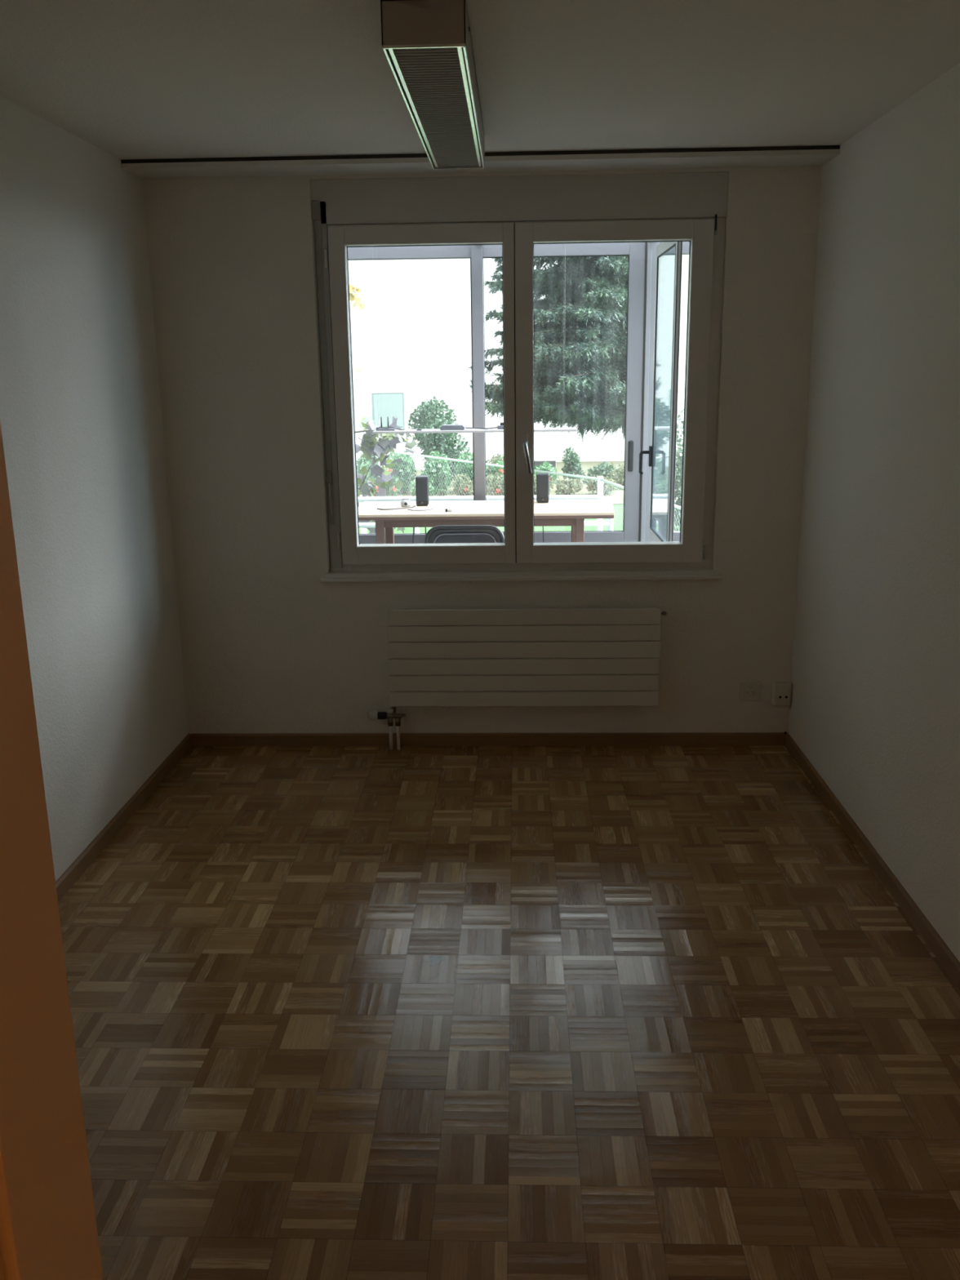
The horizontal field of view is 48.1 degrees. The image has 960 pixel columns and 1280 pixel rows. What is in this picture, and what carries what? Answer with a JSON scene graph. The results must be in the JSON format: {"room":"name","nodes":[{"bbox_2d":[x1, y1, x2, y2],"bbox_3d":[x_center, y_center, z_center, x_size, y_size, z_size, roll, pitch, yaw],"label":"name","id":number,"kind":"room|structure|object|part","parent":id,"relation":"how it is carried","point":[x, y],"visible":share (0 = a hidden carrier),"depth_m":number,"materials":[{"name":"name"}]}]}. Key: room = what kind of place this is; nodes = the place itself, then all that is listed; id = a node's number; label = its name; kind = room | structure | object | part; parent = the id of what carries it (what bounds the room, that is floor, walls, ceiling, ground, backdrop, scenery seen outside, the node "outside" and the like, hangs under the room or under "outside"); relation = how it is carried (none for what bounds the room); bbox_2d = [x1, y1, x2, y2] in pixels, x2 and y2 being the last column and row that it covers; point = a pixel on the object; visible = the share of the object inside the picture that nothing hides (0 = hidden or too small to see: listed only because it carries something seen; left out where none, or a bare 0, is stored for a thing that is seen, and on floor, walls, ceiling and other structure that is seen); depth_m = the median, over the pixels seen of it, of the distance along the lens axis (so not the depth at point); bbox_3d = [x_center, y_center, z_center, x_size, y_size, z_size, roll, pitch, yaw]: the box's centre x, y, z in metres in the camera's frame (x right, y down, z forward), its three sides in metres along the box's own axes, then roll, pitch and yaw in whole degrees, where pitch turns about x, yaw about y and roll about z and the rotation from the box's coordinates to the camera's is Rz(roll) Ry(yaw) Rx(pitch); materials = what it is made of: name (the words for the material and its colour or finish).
{"room":"empty room","nodes":[
{"label":"empty room","id":0,"kind":"room"},
{"bbox_2d":[0,96,188,881],"bbox_3d":[-1.456,-0.220,2.688,0.150,2.400,3.823,0,14,2],"label":"wall","id":1,"kind":"structure","parent":0,"point":[81,417],"depth_m":3.67,"materials":[{"name":"white paint"}]},
{"bbox_2d":[55,733,191,902],"bbox_3d":[-1.361,0.915,2.971,0.012,0.058,3.823,0,14,2],"label":"baseboard","id":2,"kind":"structure","parent":1,"relation":"attached to","point":[92,851],"depth_m":3.94,"materials":[{"name":"brown wood"}]},
{"bbox_2d":[0,0,959,159],"bbox_3d":[-0.112,-1.193,1.260,4.100,0.150,6.420,0,14,2],"label":"ceiling","id":3,"kind":"structure","parent":0,"point":[130,79],"depth_m":2.88,"materials":[{"name":"white paint"}]},
{"bbox_2d":[380,0,484,169],"bbox_3d":[-0.097,-1.504,3.007,0.184,0.103,1.459,0,14,2],"label":"ceiling light","id":4,"kind":"object","parent":3,"relation":"attached to","point":[427,46],"visible":1,"depth_m":2.57,"materials":[{"name":"grey metal"}]},
{"bbox_2d":[120,145,839,163],"bbox_3d":[-0.013,-1.798,3.988,2.660,0.014,0.022,0,14,2],"label":"trim","id":5,"kind":"structure","parent":3,"relation":"attached to","point":[813,147],"depth_m":3.97,"materials":[{"name":"metal"}]},
{"bbox_2d":[142,165,822,733],"bbox_3d":[0.012,-0.719,4.587,2.960,2.400,0.197,0,14,2],"label":"wall","id":6,"kind":"structure","parent":0,"point":[268,646],"depth_m":4.52,"materials":[{"name":"white paint"}]},
{"bbox_2d":[310,200,342,568],"bbox_3d":[-0.631,-1.022,4.441,0.058,1.476,0.028,0,14,2],"label":"strap","id":7,"kind":"object","parent":6,"relation":"attached to","point":[319,230],"visible":1,"depth_m":4.43,"materials":[{"name":"grey fabric"}]},
{"bbox_3d":[-0.631,-0.595,4.539,0.008,0.140,0.007,0,14,2],"label":"pull cord","id":8,"kind":"part","parent":7,"relation":"part of","materials":[{"name":"grey fabric"}]},
{"bbox_2d":[120,149,839,179],"bbox_3d":[-0.010,-1.814,4.088,2.660,0.032,0.236,0,14,2],"label":"curtain rail","id":9,"kind":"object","parent":6,"relation":"attached to","point":[806,157],"depth_m":4.04,"materials":[{"name":"white metal"}]},
{"bbox_2d":[190,732,786,746],"bbox_3d":[0.024,0.442,4.772,2.636,0.058,0.012,0,14,2],"label":"baseboard","id":10,"kind":"structure","parent":6,"relation":"attached to","point":[663,739],"depth_m":4.76,"materials":[{"name":"brown wood"}]},
{"bbox_2d":[310,171,728,582],"bbox_3d":[0.163,-1.054,4.479,1.708,1.614,0.292,0,14,2],"label":"window","id":11,"kind":"structure","parent":6,"relation":"in","point":[517,213],"depth_m":4.33,"materials":[{"name":"paint"}]},
{"bbox_3d":[-0.227,-0.993,4.458,0.742,1.365,0.074,0,14,2],"label":"sash","id":12,"kind":"part","parent":11,"relation":"part of","materials":[{"name":"white paint"}]},
{"bbox_3d":[0.150,-1.744,4.254,1.640,0.166,0.038,0,14,2],"label":"shutter box panel","id":13,"kind":"part","parent":11,"relation":"part of","materials":[{"name":"paint"}]},
{"bbox_3d":[0.171,-0.275,4.592,1.708,0.036,0.062,0,14,2],"label":"sill","id":14,"kind":"part","parent":11,"relation":"part of","materials":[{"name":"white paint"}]},
{"bbox_3d":[0.185,-0.815,4.447,0.028,0.080,0.010,0,14,2],"label":"handle plate","id":15,"kind":"part","parent":11,"relation":"part of","materials":[{"name":"silver metal"}]},
{"bbox_3d":[0.194,-0.755,4.433,0.037,0.134,0.057,-2,14,-5],"label":"handle","id":16,"kind":"part","parent":11,"relation":"part of","materials":[{"name":"metal"}]},
{"bbox_3d":[0.539,-0.997,4.432,0.784,1.365,0.074,0,14,2],"label":"sash","id":17,"kind":"part","parent":11,"relation":"part of","materials":[{"name":"white paint"}]},
{"bbox_2d":[639,241,682,542],"bbox_3d":[0.852,-1.100,4.900,0.150,1.415,0.733,-3,14,-9],"label":"open glass door","id":18,"kind":"structure","parent":11,"relation":"attached to","point":[663,248],"depth_m":4.75,"materials":[{"name":"white metal"}]},
{"bbox_3d":[0.817,-0.885,5.309,0.062,0.142,0.030,0,14,2],"label":"handle","id":19,"kind":"part","parent":18,"relation":"part of","materials":[{"name":"black metal"}]},
{"bbox_2d":[386,607,666,706],"bbox_3d":[0.200,0.069,4.635,1.186,0.429,0.086,0,14,2],"label":"radiator","id":20,"kind":"object","parent":6,"relation":"attached to","point":[477,657],"visible":1,"depth_m":4.59,"materials":[{"name":"metal"}]},
{"bbox_2d":[368,706,405,750],"bbox_3d":[-0.407,0.380,4.721,0.165,0.214,0.044,0,14,2],"label":"radiator valve","id":21,"kind":"object","parent":20,"relation":"attached to","point":[372,714],"visible":1,"depth_m":4.70,"materials":[{"name":"black plastic"}]},
{"bbox_2d":[661,611,666,615],"bbox_3d":[0.767,-0.113,4.557,0.046,0.018,0.018,0,14,2],"label":"air vent","id":22,"kind":"object","parent":20,"relation":"attached to","point":[664,613],"depth_m":4.55,"materials":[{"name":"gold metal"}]},
{"bbox_2d":[739,681,760,700],"bbox_3d":[1.176,0.223,4.681,0.090,0.086,0.010,0,14,2],"label":"wall socket","id":23,"kind":"object","parent":6,"relation":"attached to","point":[748,691],"visible":1,"depth_m":4.68,"materials":[{"name":"white plastic"}]},
{"bbox_2d":[772,681,791,706],"bbox_3d":[1.308,0.234,4.660,0.076,0.103,0.048,0,14,2],"label":"electrical outlet","id":24,"kind":"object","parent":6,"relation":"attached to","point":[781,691],"visible":1,"depth_m":4.64,"materials":[{"name":"white plastic"}]},
{"bbox_3d":[1.307,0.239,4.641,0.060,0.087,0.005,0,14,2],"label":"plate","id":25,"kind":"part","parent":24,"relation":"part of","materials":[{"name":"white plastic"}]},
{"bbox_2d":[57,746,959,1279],"bbox_3d":[-0.080,1.265,1.881,4.100,0.120,6.420,0,14,2],"label":"floor","id":26,"kind":"structure","parent":0,"point":[337,1012],"depth_m":2.74,"materials":[{"name":"brown wood"}]},
{"bbox_2d":[787,62,959,962],"bbox_3d":[1.352,-0.233,2.591,0.150,2.400,3.823,0,14,2],"label":"wall","id":27,"kind":"structure","parent":0,"point":[874,708],"depth_m":3.41,"materials":[{"name":"white paint"}]},
{"bbox_2d":[785,732,959,990],"bbox_3d":[1.286,0.903,2.881,0.012,0.058,3.823,0,14,2],"label":"baseboard","id":28,"kind":"structure","parent":27,"relation":"attached to","point":[926,930],"depth_m":3.48,"materials":[{"name":"brown wood"}]},
{"bbox_3d":[0.814,0.140,6.494,4.620,0.180,3.130,0,14,2],"label":"floor","id":29,"kind":"structure","parent":0,"visible":0},
{"bbox_2d":[424,524,504,543],"bbox_3d":[-0.071,-0.268,6.106,0.435,0.835,0.496,0,14,2],"label":"folding chair","id":30,"kind":"object","parent":29,"relation":"on","point":[446,534],"visible":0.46,"depth_m":5.81,"materials":[{"name":"black plastic"}]},
{"bbox_3d":[-0.081,-0.472,5.865,0.400,0.292,0.047,0,14,2],"label":"backrest","id":31,"kind":"part","parent":30,"relation":"part of","materials":[{"name":"black plastic"}]},
{"bbox_3d":[-0.081,-0.461,5.848,0.347,0.247,0.035,0,14,2],"label":"trim","id":32,"kind":"part","parent":30,"relation":"part of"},
{"bbox_2d":[358,499,614,543],"bbox_3d":[0.024,-0.498,7.123,1.652,0.770,0.690,0,14,2],"label":"wooden table","id":33,"kind":"object","parent":29,"relation":"on","point":[573,513],"visible":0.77,"depth_m":6.80,"materials":[{"name":"brown wood"}]},
{"bbox_3d":[-0.631,-0.426,6.910,0.054,0.752,0.054,0,14,2],"label":"leg","id":34,"kind":"part","parent":33,"relation":"part of","materials":[{"name":"brown wood"}]},
{"bbox_3d":[-0.615,-0.549,7.395,0.054,0.752,0.054,0,14,2],"label":"leg","id":35,"kind":"part","parent":33,"relation":"part of","materials":[{"name":"brown wood"}]},
{"bbox_2d":[377,505,415,510],"bbox_3d":[-0.531,-0.857,6.989,0.274,0.009,0.072,-8,16,-26],"label":"charging cable","id":36,"kind":"object","parent":33,"relation":"on","point":[415,505],"visible":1,"depth_m":6.94,"materials":[{"name":"black plastic"}]},
{"bbox_2d":[400,497,410,506],"bbox_3d":[-0.489,-0.907,7.082,0.069,0.056,0.068,11,18,38],"label":"webcam","id":37,"kind":"object","parent":33,"relation":"on","point":[405,502],"visible":1,"depth_m":7.06,"materials":[{"name":"white plastic"}]},
{"bbox_2d":[412,527,414,543],"bbox_3d":[-0.467,-0.535,7.378,0.035,0.710,0.139,1,14,7],"label":"hanging cable","id":38,"kind":"object","parent":33,"relation":"hanging from","point":[413,527],"visible":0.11,"depth_m":7.39,"materials":[{"name":"black plastic"}]},
{"bbox_2d":[407,506,434,511],"bbox_3d":[-0.372,-0.842,6.902,0.179,0.015,0.089,-4,15,-14],"label":"cable","id":39,"kind":"object","parent":33,"relation":"on","point":[433,508],"visible":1,"depth_m":6.88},
{"bbox_2d":[415,475,429,506],"bbox_3d":[-0.382,-0.988,7.117,0.089,0.193,0.113,0,14,2],"label":"speaker","id":40,"kind":"object","parent":33,"relation":"on","point":[421,481],"visible":1,"depth_m":7.07},
{"bbox_2d":[416,477,427,501],"bbox_3d":[-0.381,-0.988,7.068,0.072,0.153,0.008,-1,14,-1],"label":"grille","id":41,"kind":"object","parent":40,"relation":"attached to","point":[421,482],"depth_m":7.06,"materials":[{"name":"fabric"}]},
{"bbox_2d":[444,508,452,511],"bbox_3d":[-0.197,-0.819,6.794,0.044,0.020,0.025,0,14,2],"label":"plug adapter","id":42,"kind":"object","parent":33,"relation":"on","point":[446,509],"visible":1,"depth_m":6.78,"materials":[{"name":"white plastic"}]},
{"bbox_2d":[461,506,475,509],"bbox_3d":[-0.073,-0.853,6.957,0.093,0.002,0.145,0,14,2],"label":"paper slip","id":43,"kind":"object","parent":33,"relation":"on","point":[462,508],"visible":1,"depth_m":6.95,"materials":[{"name":"white paper"}]},
{"bbox_3d":[0.019,-0.845,7.036,1.650,0.021,0.688,0,14,2],"label":"edge moulding","id":44,"kind":"part","parent":33,"relation":"part of","materials":[{"name":"brown wood"}]},
{"bbox_2d":[536,472,549,502],"bbox_3d":[0.421,-1.017,7.196,0.088,0.191,0.113,0,14,2],"label":"speaker","id":45,"kind":"object","parent":33,"relation":"on","point":[542,478],"visible":1,"depth_m":7.15},
{"bbox_2d":[537,475,547,497],"bbox_3d":[0.417,-1.017,7.147,0.072,0.151,0.008,0,14,5],"label":"grille","id":46,"kind":"object","parent":45,"relation":"attached to","point":[542,480],"depth_m":7.14,"materials":[{"name":"fabric"}]},
{"bbox_3d":[0.650,-0.554,7.351,0.054,0.752,0.054,0,14,2],"label":"leg","id":47,"kind":"part","parent":33,"relation":"part of","materials":[{"name":"brown wood"}]},
{"bbox_3d":[0.633,-0.432,6.867,0.054,0.752,0.054,0,14,2],"label":"leg","id":48,"kind":"part","parent":33,"relation":"part of","materials":[{"name":"brown wood"}]},
{"bbox_3d":[0.850,-0.470,7.624,4.220,0.450,0.060,0,14,2],"label":"wall","id":49,"kind":"structure","parent":0,"visible":0},
{"bbox_2d":[347,244,485,543],"bbox_3d":[-0.622,-1.645,7.370,1.306,1.990,0.072,0,14,2],"label":"window","id":50,"kind":"structure","parent":49,"relation":"in","point":[473,252],"depth_m":7.19,"materials":[{"name":"grey metal"}]},
{"bbox_2d":[482,242,645,542],"bbox_3d":[0.563,-1.648,7.320,1.066,1.990,0.070,0,14,2],"label":"door","id":51,"kind":"structure","parent":49,"relation":"in","point":[635,251],"depth_m":7.24,"materials":[{"name":"grey metal"}]},
{"bbox_3d":[1.033,-1.260,7.374,0.034,0.210,0.014,0,14,2],"label":"flush pull","id":52,"kind":"part","parent":51,"relation":"part of","materials":[{"name":"grey metal"}]},
{"bbox_2d":[638,241,689,542],"bbox_3d":[2.022,-1.656,7.275,1.851,1.990,0.080,0,14,2],"label":"window","id":53,"kind":"structure","parent":49,"relation":"in","point":[651,247],"depth_m":7.25,"materials":[{"name":"plastic"}]},
{"bbox_3d":[1.150,-1.652,7.305,0.079,1.990,0.080,0,14,2],"label":"corner post","id":54,"kind":"part","parent":53,"relation":"part of","materials":[{"name":"grey metal"}]},
{"bbox_3d":[-0.124,0.256,0.729,4.100,2.400,0.108,0,14,2],"label":"wall","id":55,"kind":"structure","parent":0,"visible":0},
{"bbox_2d":[0,421,102,1279],"bbox_3d":[0.095,0.412,0.754,0.940,2.080,0.134,0,14,2],"label":"door","id":56,"kind":"structure","parent":55,"relation":"in","point":[48,1228],"depth_m":0.73,"materials":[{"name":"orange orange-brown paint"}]},
{"bbox_3d":[0.093,0.426,0.699,0.940,2.080,0.020,0,14,2],"label":"casing","id":57,"kind":"part","parent":56,"relation":"part of","materials":[{"name":"orange paint"}]},
{"label":"outside","id":58,"kind":"structure","parent":0,"visible":0},
{"bbox_2d":[359,504,679,533],"bbox_3d":[1.126,-5.711,33.504,80.000,0.300,52.200,0,14,2],"label":"lawn","id":59,"kind":"structure","parent":58,"point":[407,530],"depth_m":17.51,"materials":[{"name":"green plant"}]},
{"bbox_2d":[360,494,367,533],"bbox_3d":[-1.338,-1.131,12.452,0.070,1.185,0.070,0,14,2],"label":"post","id":60,"kind":"object","parent":59,"relation":"on","point":[363,531],"visible":0.02,"depth_m":12.39,"materials":[{"name":"grey metal"}]},
{"bbox_2d":[349,277,419,533],"bbox_3d":[-0.845,-1.484,9.401,0.643,3.351,0.358,0,14,2],"label":"climbing vine","id":61,"kind":"object","parent":59,"relation":"on","point":[370,445],"visible":0.7,"depth_m":9.33,"materials":[{"name":"green plant"}]},
{"bbox_3d":[-0.881,-1.487,9.416,0.557,3.351,0.048,0,14,2],"label":"stem","id":62,"kind":"part","parent":61,"relation":"part of","materials":[{"name":"green plant"}]},
{"bbox_2d":[357,494,613,533],"bbox_3d":[-0.455,-0.298,8.247,2.926,1.606,0.042,0,14,2],"label":"pipe railing","id":63,"kind":"object","parent":59,"relation":"on","point":[610,522],"visible":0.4,"depth_m":8.04,"materials":[{"name":"grey metal"}]},
{"bbox_3d":[-0.468,-0.286,8.251,0.038,1.580,0.038,0,14,2],"label":"post","id":64,"kind":"part","parent":63,"relation":"part of","materials":[{"name":"grey metal"}]},
{"bbox_3d":[-0.473,-0.868,8.104,2.905,0.038,0.038,0,14,2],"label":"rail","id":65,"kind":"part","parent":63,"relation":"part of","materials":[{"name":"grey metal"}]},
{"bbox_2d":[355,450,680,531],"bbox_3d":[-0.112,-1.901,15.336,1.206,1.235,14.098,-7,15,-23],"label":"fence","id":66,"kind":"object","parent":59,"relation":"on","point":[600,479],"visible":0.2,"depth_m":13.99,"materials":[{"name":"metal"}]},
{"bbox_3d":[-1.014,-2.946,17.142,0.032,0.030,9.722,-9,16,-29],"label":"rail","id":67,"kind":"part","parent":66,"relation":"part of","materials":[{"name":"white metal"}]},
{"bbox_3d":[1.471,-1.389,13.222,0.072,1.235,0.072,0,14,2],"label":"post","id":68,"kind":"part","parent":66,"relation":"part of","materials":[{"name":"white metal"}]},
{"bbox_3d":[1.831,-1.410,10.909,0.032,0.030,4.536,-3,14,-9],"label":"rail","id":69,"kind":"part","parent":66,"relation":"part of","materials":[{"name":"white metal"}]},
{"bbox_2d":[348,254,688,469],"bbox_3d":[0.984,-8.794,29.788,18.300,7.500,6.300,0,14,2],"label":"sky","id":70,"kind":"structure","parent":59,"relation":"on","point":[423,323],"depth_m":27.13,"materials":[{"name":"paint"}]},
{"bbox_2d":[371,392,404,428],"bbox_3d":[-2.327,-5.838,27.386,0.830,0.900,0.214,0,14,2],"label":"upper cabinet","id":71,"kind":"object","parent":70,"relation":"attached to","point":[393,404],"visible":0.75,"depth_m":27.27,"materials":[{"name":"glass"}]},
{"bbox_2d":[358,460,680,506],"bbox_3d":[0.843,-3.694,24.993,12.000,0.062,9.500,0,14,2],"label":"garden bed","id":72,"kind":"object","parent":59,"relation":"on","point":[585,465],"depth_m":23.49,"materials":[{"name":"soil"}]},
{"bbox_2d":[356,453,378,492],"bbox_3d":[-2.345,-3.462,22.382,0.560,0.886,1.057,2,15,12],"label":"plant","id":73,"kind":"object","parent":72,"relation":"on","point":[370,461],"visible":0.22,"depth_m":22.10,"materials":[{"name":"green plant"}]},
{"bbox_2d":[373,468,400,496],"bbox_3d":[-1.844,-3.071,21.213,0.525,0.681,0.712,0,14,2],"label":"flowering plant","id":74,"kind":"object","parent":72,"relation":"on","point":[393,477],"visible":0.27,"depth_m":21.14,"materials":[{"name":"green plant"}]},
{"bbox_2d":[384,449,416,493],"bbox_3d":[-1.640,-3.505,22.464,0.677,0.946,0.926,0,14,2],"label":"plant","id":75,"kind":"object","parent":72,"relation":"on","point":[402,472],"visible":0.69,"depth_m":22.17,"materials":[{"name":"green plant"}]},
{"bbox_2d":[408,480,435,496],"bbox_3d":[-1.145,-2.953,21.170,0.602,0.467,0.475,-12,18,-37],"label":"flowering plant","id":76,"kind":"object","parent":72,"relation":"on","point":[430,491],"visible":0.22,"depth_m":21.09,"materials":[{"name":"green plant"}]},
{"bbox_2d":[421,453,451,496],"bbox_3d":[-0.849,-3.291,21.613,0.424,0.879,0.687,6,16,24],"label":"flowering plant","id":77,"kind":"object","parent":72,"relation":"on","point":[443,473],"visible":0.9,"depth_m":21.68,"materials":[{"name":"green plant"}]},
{"bbox_2d":[420,450,452,493],"bbox_3d":[-0.909,-3.496,22.405,0.688,0.903,1.010,0,14,2],"label":"plant","id":78,"kind":"object","parent":72,"relation":"on","point":[435,453],"visible":0.22,"depth_m":22.19,"materials":[{"name":"green plant"}]},
{"bbox_2d":[408,395,469,478],"bbox_3d":[-0.920,-4.370,23.664,1.199,1.978,1.324,-10,17,-32],"label":"round shrub","id":79,"kind":"object","parent":72,"relation":"on","point":[431,417],"visible":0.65,"depth_m":23.42,"materials":[{"name":"green plant"}]},
{"bbox_2d":[451,472,473,496],"bbox_3d":[-0.335,-3.019,21.182,0.466,0.557,0.702,0,14,2],"label":"flowering plant","id":80,"kind":"object","parent":72,"relation":"on","point":[459,486],"visible":0.88,"depth_m":21.13,"materials":[{"name":"green plant"}]},
{"bbox_2d":[453,450,489,488],"bbox_3d":[-0.171,-3.505,22.449,0.757,0.879,1.031,0,14,2],"label":"plant","id":81,"kind":"object","parent":72,"relation":"on","point":[464,455],"visible":0.29,"depth_m":22.34,"materials":[{"name":"green plant"}]},
{"bbox_2d":[485,468,503,495],"bbox_3d":[0.322,-3.055,21.121,0.620,0.652,0.666,0,14,2],"label":"flowering plant","id":82,"kind":"object","parent":72,"relation":"on","point":[498,488],"visible":0.58,"depth_m":21.08,"materials":[{"name":"green plant"}]},
{"bbox_2d":[485,453,503,480],"bbox_3d":[0.390,-3.825,24.066,0.909,0.692,0.650,-9,17,-31],"label":"shrub","id":83,"kind":"object","parent":72,"relation":"on","point":[495,458],"visible":0.19,"depth_m":23.96,"materials":[{"name":"green plant"}]},
{"bbox_2d":[488,460,503,482],"bbox_3d":[0.496,-3.388,22.326,0.669,0.702,1.003,0,14,2],"label":"plant","id":84,"kind":"object","parent":72,"relation":"on","point":[493,470],"visible":0.12,"depth_m":22.17,"materials":[{"name":"green plant"}]},
{"bbox_2d":[533,475,553,495],"bbox_3d":[1.141,-2.998,21.078,0.675,0.530,0.635,4,15,19],"label":"flowering plant","id":85,"kind":"object","parent":72,"relation":"on","point":[535,479],"visible":0.16,"depth_m":20.91,"materials":[{"name":"green plant"}]},
{"bbox_2d":[533,462,556,486],"bbox_3d":[1.279,-3.413,22.543,0.690,0.646,0.841,0,14,2],"label":"plant","id":86,"kind":"object","parent":72,"relation":"on","point":[548,467],"visible":0.21,"depth_m":22.34,"materials":[{"name":"green plant"}]},
{"bbox_2d":[554,477,583,495],"bbox_3d":[1.793,-3.084,21.714,0.617,0.385,0.694,0,14,2],"label":"plant","id":87,"kind":"object","parent":72,"relation":"on","point":[566,482],"visible":0.84,"depth_m":21.59,"materials":[{"name":"green plant"}]},
{"bbox_2d":[561,446,582,480],"bbox_3d":[2.085,-3.953,24.252,0.515,0.824,0.591,0,14,2],"label":"round shrub","id":88,"kind":"object","parent":72,"relation":"on","point":[573,466],"visible":0.91,"depth_m":24.14,"materials":[{"name":"green plant"}]},
{"bbox_2d":[580,461,615,484],"bbox_3d":[2.686,-3.728,24.006,0.770,0.491,0.727,7,16,29],"label":"shrub","id":89,"kind":"object","parent":72,"relation":"on","point":[599,471],"visible":0.59,"depth_m":23.93,"materials":[{"name":"green plant"}]},
{"bbox_2d":[585,475,617,494],"bbox_3d":[2.482,-3.137,21.841,0.696,0.409,0.774,0,14,2],"label":"plant","id":90,"kind":"object","parent":72,"relation":"on","point":[590,481],"visible":0.44,"depth_m":21.75,"materials":[{"name":"green plant"}]},
{"bbox_2d":[605,464,624,488],"bbox_3d":[3.060,-3.466,22.779,0.882,0.564,0.628,0,14,2],"label":"shrub","id":91,"kind":"object","parent":72,"relation":"on","point":[619,477],"visible":0.38,"depth_m":22.66,"materials":[{"name":"green plant"}]},
{"bbox_2d":[466,254,672,443],"bbox_3d":[1.141,-5.150,13.299,2.995,8.501,3.415,-10,17,-33],"label":"spruce tree","id":92,"kind":"object","parent":59,"relation":"on","point":[589,360],"visible":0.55,"depth_m":12.89,"materials":[{"name":"green plant"}]},
{"bbox_2d":[654,408,684,529],"bbox_3d":[3.328,-2.670,16.756,1.643,1.951,1.156,0,14,2],"label":"shrub","id":93,"kind":"object","parent":59,"relation":"on","point":[663,478],"visible":0.27,"depth_m":16.64,"materials":[{"name":"green plant"}]},
{"bbox_3d":[0.756,-2.220,5.100,4.620,0.200,1.580,0,14,2],"label":"ceiling","id":94,"kind":"structure","parent":0,"visible":0},
{"bbox_3d":[0.758,-2.504,6.504,4.430,0.095,1.280,0,14,2],"label":"window","id":95,"kind":"structure","parent":94,"relation":"attached to","visible":0},
{"bbox_2d":[372,249,577,433],"bbox_3d":[-0.039,-1.956,6.994,1.340,1.193,0.210,0,14,2],"label":"blind","id":96,"kind":"object","parent":95,"relation":"hanging from","point":[535,429],"visible":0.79,"depth_m":7.04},
{"bbox_2d":[376,417,395,431],"bbox_3d":[-0.624,-1.438,7.154,0.125,0.085,0.130,0,14,2],"label":"router","id":97,"kind":"object","parent":96,"relation":"on","point":[390,428],"visible":0.84,"depth_m":7.10,"materials":[{"name":"black plastic"}]},
{"bbox_2d":[376,426,404,430],"bbox_3d":[-0.593,-1.400,7.122,0.188,0.022,0.034,-2,14,-5],"label":"cable","id":98,"kind":"object","parent":96,"relation":"on","point":[379,427],"visible":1,"depth_m":7.12,"materials":[{"name":"black plastic"}]},
{"bbox_2d":[440,424,465,430],"bbox_3d":[-0.181,-1.412,7.136,0.160,0.031,0.130,0,14,2],"label":"box","id":99,"kind":"object","parent":96,"relation":"on","point":[445,427],"visible":1,"depth_m":7.08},
{"bbox_2d":[465,426,497,429],"bbox_3d":[0.016,-1.406,7.126,0.227,0.019,0.028,0,14,2],"label":"cable","id":100,"kind":"object","parent":96,"relation":"on","point":[494,427],"visible":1,"depth_m":7.13,"materials":[{"name":"black plastic"}]},
{"bbox_2d":[497,422,503,429],"bbox_3d":[0.146,-1.420,7.128,0.065,0.042,0.050,0,14,2],"label":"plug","id":101,"kind":"object","parent":96,"relation":"on","point":[501,426],"visible":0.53,"depth_m":7.11,"materials":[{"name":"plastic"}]}
]}

